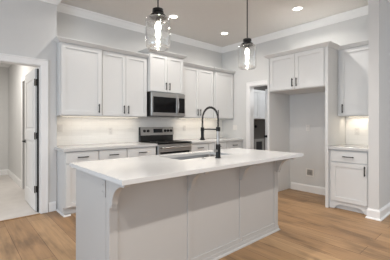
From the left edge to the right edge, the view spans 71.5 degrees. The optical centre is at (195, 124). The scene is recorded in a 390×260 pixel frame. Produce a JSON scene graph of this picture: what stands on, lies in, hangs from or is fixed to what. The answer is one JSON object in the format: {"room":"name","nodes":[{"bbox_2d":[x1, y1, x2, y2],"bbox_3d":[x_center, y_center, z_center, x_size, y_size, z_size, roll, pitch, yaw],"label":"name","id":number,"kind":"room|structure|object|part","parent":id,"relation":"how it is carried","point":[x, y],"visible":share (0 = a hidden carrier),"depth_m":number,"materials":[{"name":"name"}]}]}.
{"room":"kitchen","nodes":[
{"label":"kitchen","id":0,"kind":"room"},
{"bbox_2d":[0,67,7,169],"bbox_3d":[-5.625,-0.133,5.885,2.584,2.759,0.120,0,0,-42],"label":"wall","id":1,"kind":"structure","parent":0,"point":[3,70],"depth_m":6.63,"materials":[{"name":"paint"}]},
{"bbox_2d":[0,169,20,186],"bbox_3d":[-4.966,1.179,5.148,2.574,0.135,1.854,0,0,-42],"label":"baseboard","id":2,"kind":"structure","parent":1,"relation":"attached to","point":[13,176],"depth_m":6.22,"materials":[{"name":"paint"}]},
{"bbox_2d":[8,64,37,188],"bbox_3d":[-3.389,-0.294,5.396,0.114,3.083,3.808,0,0,-42],"label":"wall","id":3,"kind":"structure","parent":0,"point":[15,72],"depth_m":5.81,"materials":[{"name":"paint"}]},
{"bbox_2d":[0,63,10,66],"bbox_3d":[-4.362,-1.454,4.458,2.584,0.113,3.689,0,0,-42],"label":"trim","id":4,"kind":"structure","parent":3,"relation":"attached to","point":[1,64],"depth_m":6.59,"materials":[{"name":"paint"}]},
{"bbox_2d":[21,71,30,188],"bbox_3d":[-3.087,0.172,4.953,0.020,2.150,0.910,0,0,-42],"label":"trim","id":5,"kind":"structure","parent":3,"relation":"attached to","point":[23,77],"depth_m":5.21,"materials":[{"name":"paint"}]},
{"bbox_2d":[0,0,56,211],"bbox_3d":[-3.053,-0.294,3.068,2.700,3.083,0.120,0,0,-42],"label":"wall","id":6,"kind":"structure","parent":0,"point":[28,28],"depth_m":3.78,"materials":[{"name":"paint"}]},
{"bbox_2d":[0,53,47,212],"bbox_3d":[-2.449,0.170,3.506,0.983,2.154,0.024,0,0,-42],"label":"trim","id":7,"kind":"structure","parent":6,"relation":"attached to","point":[43,63],"depth_m":3.79,"materials":[{"name":"paint"}]},
{"bbox_2d":[22,68,36,210],"bbox_3d":[-2.516,0.222,4.156,0.140,2.030,0.814,0,0,-41],"label":"door","id":8,"kind":"structure","parent":6,"relation":"in","point":[30,140],"depth_m":4.04,"materials":[{"name":"paint"}]},
{"bbox_2d":[37,69,38,211],"bbox_3d":[-2.231,0.230,3.841,0.018,2.025,0.037,0,0,-42],"label":"trim","id":9,"kind":"structure","parent":6,"relation":"attached to","point":[37,69],"depth_m":3.83,"materials":[{"name":"white wood"}]},
{"bbox_2d":[49,201,55,211],"bbox_3d":[-2.041,1.179,3.873,0.095,0.135,0.016,0,0,-42],"label":"baseboard","id":10,"kind":"structure","parent":6,"relation":"attached to","point":[52,205],"depth_m":3.87,"materials":[{"name":"paint"}]},
{"bbox_2d":[56,209,70,216],"bbox_3d":[-1.849,1.237,3.796,0.093,0.020,0.384,0,0,-42],"label":"trim","id":11,"kind":"structure","parent":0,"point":[57,210],"depth_m":3.69,"materials":[{"name":"paint"}]},
{"bbox_2d":[57,11,221,145],"bbox_3d":[-0.786,-0.294,5.378,3.755,3.083,0.129,0,0,-42],"label":"wall","id":12,"kind":"structure","parent":0,"point":[76,130],"depth_m":4.83,"materials":[{"name":"paint"}]},
{"bbox_2d":[58,124,62,131],"bbox_3d":[-2.067,0.060,4.151,0.072,0.115,0.008,0,0,-42],"label":"wall switch","id":13,"kind":"object","parent":12,"relation":"attached to","point":[60,126],"visible":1,"depth_m":4.15,"materials":[{"name":"white plastic"}]},
{"bbox_2d":[57,42,101,115],"bbox_3d":[-1.786,-0.645,4.141,0.611,1.040,0.412,0,0,-42],"label":"upper cabinet","id":14,"kind":"object","parent":12,"relation":"attached to","point":[79,68],"visible":0.9,"depth_m":3.99,"materials":[{"name":"paint"}]},
{"bbox_2d":[53,36,148,57],"bbox_3d":[-1.413,-1.193,4.306,1.493,0.054,0.198,0,0,-42],"label":"crown molding","id":15,"kind":"structure","parent":14,"relation":"attached to","point":[57,39],"depth_m":4.14,"materials":[{"name":"paint"}]},
{"bbox_2d":[98,50,146,116],"bbox_3d":[-1.256,-0.645,4.630,0.827,1.040,0.384,0,0,-42],"label":"upper cabinet","id":16,"kind":"object","parent":12,"relation":"attached to","point":[124,77],"visible":0.93,"depth_m":4.48,"materials":[{"name":"paint"}]},
{"bbox_2d":[63,116,138,117],"bbox_3d":[-1.508,-0.118,4.477,1.280,0.010,0.024,0,0,-42],"label":"light","id":17,"kind":"object","parent":16,"relation":"attached to","point":[63,116],"visible":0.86,"depth_m":4.33,"materials":[{"name":"white plastic"}]},
{"bbox_3d":[-1.310,-0.645,4.385,0.399,1.016,0.020,0,0,-42],"label":"door","id":18,"kind":"part","parent":16,"relation":"part of","materials":[{"name":"paint"}]},
{"bbox_3d":[-1.007,-0.645,4.653,0.400,1.016,0.020,0,0,-42],"label":"door","id":19,"kind":"part","parent":16,"relation":"part of","materials":[{"name":"paint"}]},
{"bbox_2d":[138,47,187,93],"bbox_3d":[-0.627,-0.952,5.139,0.886,0.747,0.455,0,0,-42],"label":"upper cabinet","id":20,"kind":"object","parent":12,"relation":"attached to","point":[164,73],"depth_m":4.96,"materials":[{"name":"paint"}]},
{"bbox_3d":[-0.657,-0.923,4.889,0.372,0.666,0.020,0,0,-42],"label":"door","id":21,"kind":"part","parent":20,"relation":"part of","materials":[{"name":"paint"}]},
{"bbox_2d":[147,91,184,117],"bbox_3d":[-0.605,-0.352,5.114,0.757,0.442,0.502,0,0,-42],"label":"microwave","id":22,"kind":"object","parent":20,"relation":"attached to","point":[159,104],"visible":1,"depth_m":4.92,"materials":[{"name":"silver metal"}]},
{"bbox_3d":[-0.567,-0.356,4.911,0.545,0.417,0.034,0,0,-42],"label":"door","id":23,"kind":"part","parent":22,"relation":"part of","materials":[{"name":"metal"}]},
{"bbox_3d":[-0.283,-0.356,5.163,0.210,0.417,0.034,0,0,-42],"label":"control panel","id":24,"kind":"part","parent":22,"relation":"part of","materials":[{"name":"metal"}]},
{"bbox_3d":[-0.375,-0.923,5.139,0.373,0.666,0.020,0,0,-42],"label":"door","id":25,"kind":"part","parent":20,"relation":"part of","materials":[{"name":"paint"}]},
{"bbox_2d":[177,65,212,118],"bbox_3d":[-0.026,-0.645,5.719,0.879,1.040,0.384,0,0,-42],"label":"upper cabinet","id":26,"kind":"object","parent":12,"relation":"attached to","point":[197,82],"visible":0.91,"depth_m":5.58,"materials":[{"name":"paint"}]},
{"bbox_3d":[-0.091,-0.645,5.465,0.418,1.016,0.020,0,0,-42],"label":"door","id":27,"kind":"part","parent":26,"relation":"part of","materials":[{"name":"paint"}]},
{"bbox_3d":[0.230,-0.645,5.749,0.429,1.016,0.020,0,0,-42],"label":"door","id":28,"kind":"part","parent":26,"relation":"part of","materials":[{"name":"paint"}]},
{"bbox_2d":[183,62,235,73],"bbox_3d":[0.339,-1.193,5.792,1.517,0.054,0.098,0,0,-42],"label":"crown molding","id":29,"kind":"structure","parent":26,"relation":"attached to","point":[184,63],"depth_m":5.75,"materials":[{"name":"paint"}]},
{"bbox_2d":[207,71,232,118],"bbox_3d":[0.552,-0.645,6.213,0.637,1.040,0.412,0,0,-42],"label":"upper cabinet","id":30,"kind":"object","parent":12,"relation":"attached to","point":[222,81],"visible":0.73,"depth_m":6.06,"materials":[{"name":"paint"}]},
{"bbox_3d":[0.664,-0.645,6.096,0.572,1.016,0.020,0,0,-42],"label":"door","id":31,"kind":"part","parent":30,"relation":"part of","materials":[{"name":"paint"}]},
{"bbox_2d":[0,175,389,259],"bbox_3d":[-0.362,1.296,2.218,11.400,0.102,12.800,0,0,-42],"label":"floor","id":32,"kind":"structure","parent":0,"point":[309,230],"depth_m":3.09,"materials":[{"name":"brown wood"}]},
{"bbox_2d":[0,213,39,221],"bbox_3d":[-2.446,1.243,3.499,0.790,0.008,0.030,0,0,-42],"label":"trim","id":33,"kind":"structure","parent":32,"relation":"on","point":[38,213],"depth_m":3.59,"materials":[{"name":"brown wood"}]},
{"bbox_2d":[57,150,97,214],"bbox_3d":[-1.762,0.809,4.000,0.456,0.875,0.652,0,0,-42],"label":"base cabinet","id":34,"kind":"object","parent":32,"relation":"on","point":[66,175],"visible":0.48,"depth_m":3.73,"materials":[{"name":"paint"}]},
{"bbox_3d":[-1.575,0.837,3.789,0.433,0.584,0.020,0,0,-42],"label":"door","id":35,"kind":"part","parent":34,"relation":"part of","materials":[{"name":"paint"}]},
{"bbox_3d":[-1.575,0.459,3.789,0.433,0.147,0.020,0,0,-42],"label":"drawer","id":36,"kind":"part","parent":34,"relation":"part of","materials":[{"name":"paint"}]},
{"bbox_2d":[55,142,156,151],"bbox_3d":[-1.401,0.351,4.319,1.480,0.038,0.638,0,0,-42],"label":"countertop","id":37,"kind":"structure","parent":34,"relation":"on","point":[67,148],"depth_m":4.11,"materials":[{"name":"white stone"}]},
{"bbox_2d":[98,148,126,159],"bbox_3d":[-1.423,0.809,4.301,0.447,0.875,0.652,0,0,-42],"label":"base cabinet","id":38,"kind":"object","parent":32,"relation":"on","point":[104,154],"visible":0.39,"depth_m":4.07,"materials":[{"name":"paint"}]},
{"bbox_2d":[127,146,155,157],"bbox_3d":[-1.052,0.809,4.629,0.540,0.875,0.652,0,0,-42],"label":"drawer","id":39,"kind":"object","parent":32,"relation":"on","point":[136,151],"visible":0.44,"depth_m":4.39,"materials":[{"name":"paint"}]},
{"bbox_2d":[139,127,191,154],"bbox_3d":[-0.540,0.651,5.043,0.762,1.192,0.695,0,0,-42],"label":"range","id":40,"kind":"object","parent":32,"relation":"on","point":[161,136],"visible":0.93,"depth_m":5.03,"materials":[{"name":"silver metal"}]},
{"bbox_3d":[-0.729,0.134,5.266,0.749,0.157,0.039,0,0,-42],"label":"control panel","id":41,"kind":"part","parent":40,"relation":"part of","materials":[{"name":"metal"}]},
{"bbox_2d":[143,140,191,143],"bbox_3d":[-0.537,0.332,5.037,0.760,0.020,0.572,0,0,-42],"label":"cooktop","id":42,"kind":"object","parent":40,"relation":"in","point":[145,141],"depth_m":5.03,"materials":[{"name":"black glass"}]},
{"bbox_3d":[-0.361,0.663,4.839,0.745,0.628,0.039,0,0,-42],"label":"oven door","id":43,"kind":"part","parent":40,"relation":"part of","materials":[{"name":"metal"}]},
{"bbox_3d":[-0.330,0.409,4.803,0.657,0.024,0.058,0,0,-42],"label":"oven handle","id":44,"kind":"part","parent":40,"relation":"part of","materials":[{"name":"metal"}]},
{"bbox_2d":[76,158,294,259],"bbox_3d":[0.042,0.805,2.689,2.119,0.884,0.912,0,0,-42],"label":"kitchen island","id":45,"kind":"object","parent":32,"relation":"on","point":[211,215],"visible":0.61,"depth_m":2.26,"materials":[{"name":"paint"}]},
{"bbox_3d":[-0.801,0.805,2.080,0.010,0.884,0.664,0,0,-42],"label":"panel","id":46,"kind":"part","parent":45,"relation":"part of","materials":[{"name":"paint"}]},
{"bbox_2d":[101,180,105,196],"bbox_3d":[-0.638,0.447,1.882,0.007,0.115,0.060,0,0,-42],"label":"wall outlet","id":47,"kind":"object","parent":45,"relation":"attached to","point":[103,182],"visible":1,"depth_m":1.87,"materials":[{"name":"paint"}]},
{"bbox_2d":[70,148,303,185],"bbox_3d":[0.073,0.347,2.688,2.206,0.030,0.977,0,0,-42],"label":"island countertop","id":48,"kind":"structure","parent":45,"relation":"on","point":[131,170],"depth_m":2.23,"materials":[{"name":"white stone"}]},
{"bbox_2d":[172,154,215,159],"bbox_3d":[0.021,0.473,2.891,0.775,0.220,0.410,0,0,-42],"label":"sink","id":49,"kind":"object","parent":48,"relation":"in","point":[205,155],"visible":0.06,"depth_m":3.11,"materials":[{"name":"metal"}]},
{"bbox_2d":[200,106,220,157],"bbox_3d":[0.144,0.075,2.731,0.083,0.513,0.282,0,0,-42],"label":"faucet","id":50,"kind":"object","parent":48,"relation":"on","point":[217,150],"visible":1,"depth_m":2.65,"materials":[{"name":"black metal"}]},
{"bbox_3d":[0.017,1.222,2.717,2.119,0.050,0.595,0,0,-42],"label":"moulding","id":51,"kind":"part","parent":45,"relation":"part of","materials":[{"name":"paint"}]},
{"bbox_2d":[191,143,207,151],"bbox_3d":[-0.098,0.809,5.475,0.464,0.875,0.652,0,0,-42],"label":"base cabinet","id":52,"kind":"object","parent":32,"relation":"on","point":[199,146],"visible":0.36,"depth_m":5.25,"materials":[{"name":"paint"}]},
{"bbox_2d":[180,138,242,143],"bbox_3d":[0.300,0.351,5.827,1.532,0.038,0.638,0,0,-42],"label":"countertop","id":53,"kind":"structure","parent":52,"relation":"on","point":[209,140],"depth_m":5.66,"materials":[{"name":"white stone"}]},
{"bbox_2d":[208,142,225,149],"bbox_3d":[0.275,0.809,5.806,0.529,0.875,0.652,0,0,-42],"label":"base cabinet","id":54,"kind":"object","parent":32,"relation":"on","point":[222,144],"visible":0.2,"depth_m":5.54,"materials":[{"name":"paint"}]},
{"bbox_2d":[226,141,241,148],"bbox_3d":[0.673,0.809,6.158,0.529,0.875,0.652,0,0,-42],"label":"base cabinet","id":55,"kind":"object","parent":32,"relation":"on","point":[230,144],"visible":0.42,"depth_m":5.94,"materials":[{"name":"paint"}]},
{"bbox_2d":[267,58,288,191],"bbox_3d":[1.558,0.041,5.034,0.699,2.412,0.035,0,0,-42],"label":"panel","id":56,"kind":"object","parent":32,"relation":"on","point":[277,103],"visible":0.58,"depth_m":5.01,"materials":[{"name":"paint"}]},
{"bbox_2d":[325,46,345,207],"bbox_3d":[2.227,0.041,4.279,0.699,2.412,0.041,0,0,-42],"label":"panel","id":57,"kind":"object","parent":32,"relation":"on","point":[335,125],"visible":0.58,"depth_m":4.12,"materials":[{"name":"paint"}]},
{"bbox_2d":[330,149,367,214],"bbox_3d":[2.417,0.809,4.062,0.694,0.875,0.532,0,0,-42],"label":"base cabinet","id":58,"kind":"object","parent":32,"relation":"on","point":[348,168],"visible":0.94,"depth_m":3.85,"materials":[{"name":"paint"}]},
{"bbox_2d":[328,144,367,151],"bbox_3d":[2.417,0.351,4.062,0.686,0.038,0.535,0,0,-42],"label":"countertop","id":59,"kind":"structure","parent":58,"relation":"on","point":[352,147],"depth_m":3.93,"materials":[{"name":"white stone"}]},
{"bbox_3d":[2.190,0.469,3.861,0.020,0.157,0.477,0,0,-42],"label":"drawer","id":60,"kind":"part","parent":58,"relation":"part of","materials":[{"name":"paint"}]},
{"bbox_3d":[2.190,0.842,3.861,0.020,0.560,0.477,0,0,-42],"label":"door","id":61,"kind":"part","parent":58,"relation":"part of","materials":[{"name":"paint"}]},
{"bbox_2d":[60,0,367,46],"bbox_3d":[0.140,-1.887,0.204,9.480,0.100,9.120,0,0,-42],"label":"ceiling","id":62,"kind":"structure","parent":0,"point":[200,20],"depth_m":4.46,"materials":[{"name":"paint"}]},
{"bbox_2d":[146,0,169,51],"bbox_3d":[-0.320,-1.241,2.335,0.212,1.190,0.212,0,0,-42],"label":"pendant lamp","id":63,"kind":"object","parent":62,"relation":"hanging from","point":[157,14],"visible":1,"depth_m":2.31,"materials":[{"name":"clear glass"}]},
{"bbox_3d":[-0.320,-0.786,2.335,0.056,0.196,0.056,0,0,-42],"label":"bulb","id":64,"kind":"part","parent":63,"relation":"part of","materials":[{"name":"white glass"}]},
{"bbox_2d":[168,14,178,18],"bbox_3d":[-0.370,-1.832,4.615,0.176,0.008,0.176,0,0,-42],"label":"recessed light","id":65,"kind":"object","parent":62,"relation":"in","point":[173,16],"visible":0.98,"depth_m":4.61,"materials":[{"name":"paint"}]},
{"bbox_2d":[238,0,256,69],"bbox_3d":[0.607,-1.241,3.157,0.212,1.190,0.212,0,0,-42],"label":"pendant lamp","id":66,"kind":"object","parent":62,"relation":"hanging from","point":[247,43],"visible":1,"depth_m":3.14,"materials":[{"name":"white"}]},
{"bbox_3d":[0.607,-1.402,3.157,0.013,0.818,0.013,0,0,-42],"label":"rod","id":67,"kind":"part","parent":66,"relation":"part of","materials":[{"name":"black metal"}]},
{"bbox_3d":[0.607,-0.782,3.157,0.212,0.272,0.212,0,0,-42],"label":"lamp shade","id":68,"kind":"part","parent":66,"relation":"part of","materials":[{"name":"clear glass"}]},
{"bbox_3d":[0.607,-0.786,3.157,0.056,0.196,0.056,0,0,-42],"label":"bulb","id":69,"kind":"part","parent":66,"relation":"part of","materials":[{"name":"white glass"}]},
{"bbox_2d":[292,6,302,10],"bbox_3d":[1.624,-1.832,4.295,0.176,0.008,0.176,0,0,-42],"label":"recessed light","id":70,"kind":"object","parent":62,"relation":"in","point":[296,8],"visible":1,"depth_m":4.29,"materials":[{"name":"white plastic"}]},
{"bbox_2d":[254,86,266,149],"bbox_3d":[1.591,-0.128,7.234,2.024,2.749,0.120,0,0,-42],"label":"wall","id":71,"kind":"structure","parent":0,"point":[259,132],"depth_m":7.31,"materials":[{"name":"beige paint"}]},
{"bbox_2d":[254,139,263,149],"bbox_3d":[1.714,0.587,7.249,0.440,0.380,0.020,0,0,-42],"label":"washer box","id":72,"kind":"object","parent":71,"relation":"attached to","point":[258,143],"visible":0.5,"depth_m":7.24,"materials":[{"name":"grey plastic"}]},
{"bbox_2d":[254,89,264,118],"bbox_3d":[1.475,-0.484,6.817,1.209,0.718,0.350,0,0,-42],"label":"laundry cabinet","id":73,"kind":"object","parent":71,"relation":"attached to","point":[259,95],"visible":0.3,"depth_m":6.69,"materials":[{"name":"paint"}]},
{"bbox_3d":[1.471,-0.484,6.593,0.298,0.694,0.020,0,0,-42],"label":"door","id":74,"kind":"part","parent":73,"relation":"part of","materials":[{"name":"paint"}]},
{"bbox_3d":[1.696,-0.484,6.793,0.297,0.694,0.020,0,0,-42],"label":"door","id":75,"kind":"part","parent":73,"relation":"part of","materials":[{"name":"paint"}]},
{"bbox_2d":[222,15,367,188],"bbox_3d":[1.802,-0.294,5.371,0.129,3.083,3.571,0,0,-42],"label":"wall","id":76,"kind":"structure","parent":0,"point":[305,109],"depth_m":5.06,"materials":[{"name":"paint"}]},
{"bbox_2d":[246,80,266,148],"bbox_3d":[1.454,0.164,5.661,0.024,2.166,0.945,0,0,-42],"label":"trim","id":77,"kind":"structure","parent":76,"relation":"attached to","point":[263,82],"depth_m":5.97,"materials":[{"name":"paint"}]},
{"bbox_2d":[264,89,266,149],"bbox_3d":[1.690,0.222,5.831,0.096,2.030,0.745,0,0,-15],"label":"door","id":78,"kind":"structure","parent":76,"relation":"in","point":[265,135],"depth_m":6.14,"materials":[{"name":"paint"}]},
{"bbox_3d":[1.705,0.222,5.835,0.007,2.030,0.745,0,0,-15],"label":"frame","id":79,"kind":"part","parent":78,"relation":"part of","materials":[{"name":"paint"}]},
{"bbox_2d":[270,47,324,94],"bbox_3d":[1.877,-0.867,4.645,0.738,0.597,0.967,0,0,-42],"label":"upper cabinet","id":80,"kind":"object","parent":76,"relation":"attached to","point":[303,72],"visible":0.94,"depth_m":4.40,"materials":[{"name":"paint"}]},
{"bbox_3d":[1.477,-0.867,4.605,0.020,0.573,0.465,0,0,-42],"label":"door","id":81,"kind":"part","parent":80,"relation":"part of","materials":[{"name":"paint"}]},
{"bbox_3d":[1.788,-0.867,4.254,0.020,0.573,0.464,0,0,-42],"label":"door","id":82,"kind":"part","parent":80,"relation":"part of","materials":[{"name":"paint"}]},
{"bbox_2d":[263,40,367,58],"bbox_3d":[2.033,-1.193,4.455,0.754,0.054,1.634,0,0,-42],"label":"crown molding","id":83,"kind":"structure","parent":80,"relation":"on","point":[331,44],"depth_m":4.18,"materials":[{"name":"paint"}]},
{"bbox_2d":[291,182,324,194],"bbox_3d":[2.159,1.179,4.872,0.016,0.135,0.931,0,0,-42],"label":"baseboard","id":84,"kind":"structure","parent":76,"relation":"attached to","point":[296,186],"depth_m":4.96,"materials":[{"name":"paint"}]},
{"bbox_2d":[306,168,313,176],"bbox_3d":[2.097,0.885,4.947,0.017,0.150,0.150,0,0,-42],"label":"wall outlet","id":85,"kind":"object","parent":76,"relation":"attached to","point":[309,172],"visible":1,"depth_m":4.94,"materials":[{"name":"white plastic"}]},
{"bbox_2d":[338,45,367,116],"bbox_3d":[2.536,-0.645,4.168,0.384,1.040,0.532,0,0,-42],"label":"upper cabinet","id":86,"kind":"object","parent":76,"relation":"attached to","point":[352,62],"visible":0.78,"depth_m":4.10,"materials":[{"name":"paint"}]},
{"bbox_2d":[354,128,359,134],"bbox_3d":[2.606,0.117,4.360,0.007,0.115,0.072,0,0,-42],"label":"wall outlet","id":87,"kind":"object","parent":76,"relation":"attached to","point":[356,130],"visible":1,"depth_m":4.36,"materials":[{"name":"white plastic"}]},
{"bbox_2d":[368,0,389,209],"bbox_3d":[3.243,-0.294,4.268,2.285,3.083,0.248,0,0,-42],"label":"wall","id":88,"kind":"structure","parent":0,"point":[378,10],"depth_m":3.58,"materials":[{"name":"paint"}]},
{"bbox_2d":[40,0,389,52],"bbox_3d":[-0.012,-1.778,3.633,8.000,0.113,3.528,0,0,-42],"label":"trim","id":89,"kind":"structure","parent":88,"relation":"attached to","point":[61,7],"depth_m":4.88,"materials":[{"name":"paint"}]},
{"bbox_2d":[365,202,389,220],"bbox_3d":[2.890,1.179,4.041,1.515,0.135,0.180,0,0,-42],"label":"baseboard","id":90,"kind":"structure","parent":88,"relation":"attached to","point":[379,215],"depth_m":3.57,"materials":[{"name":"paint"}]}
]}

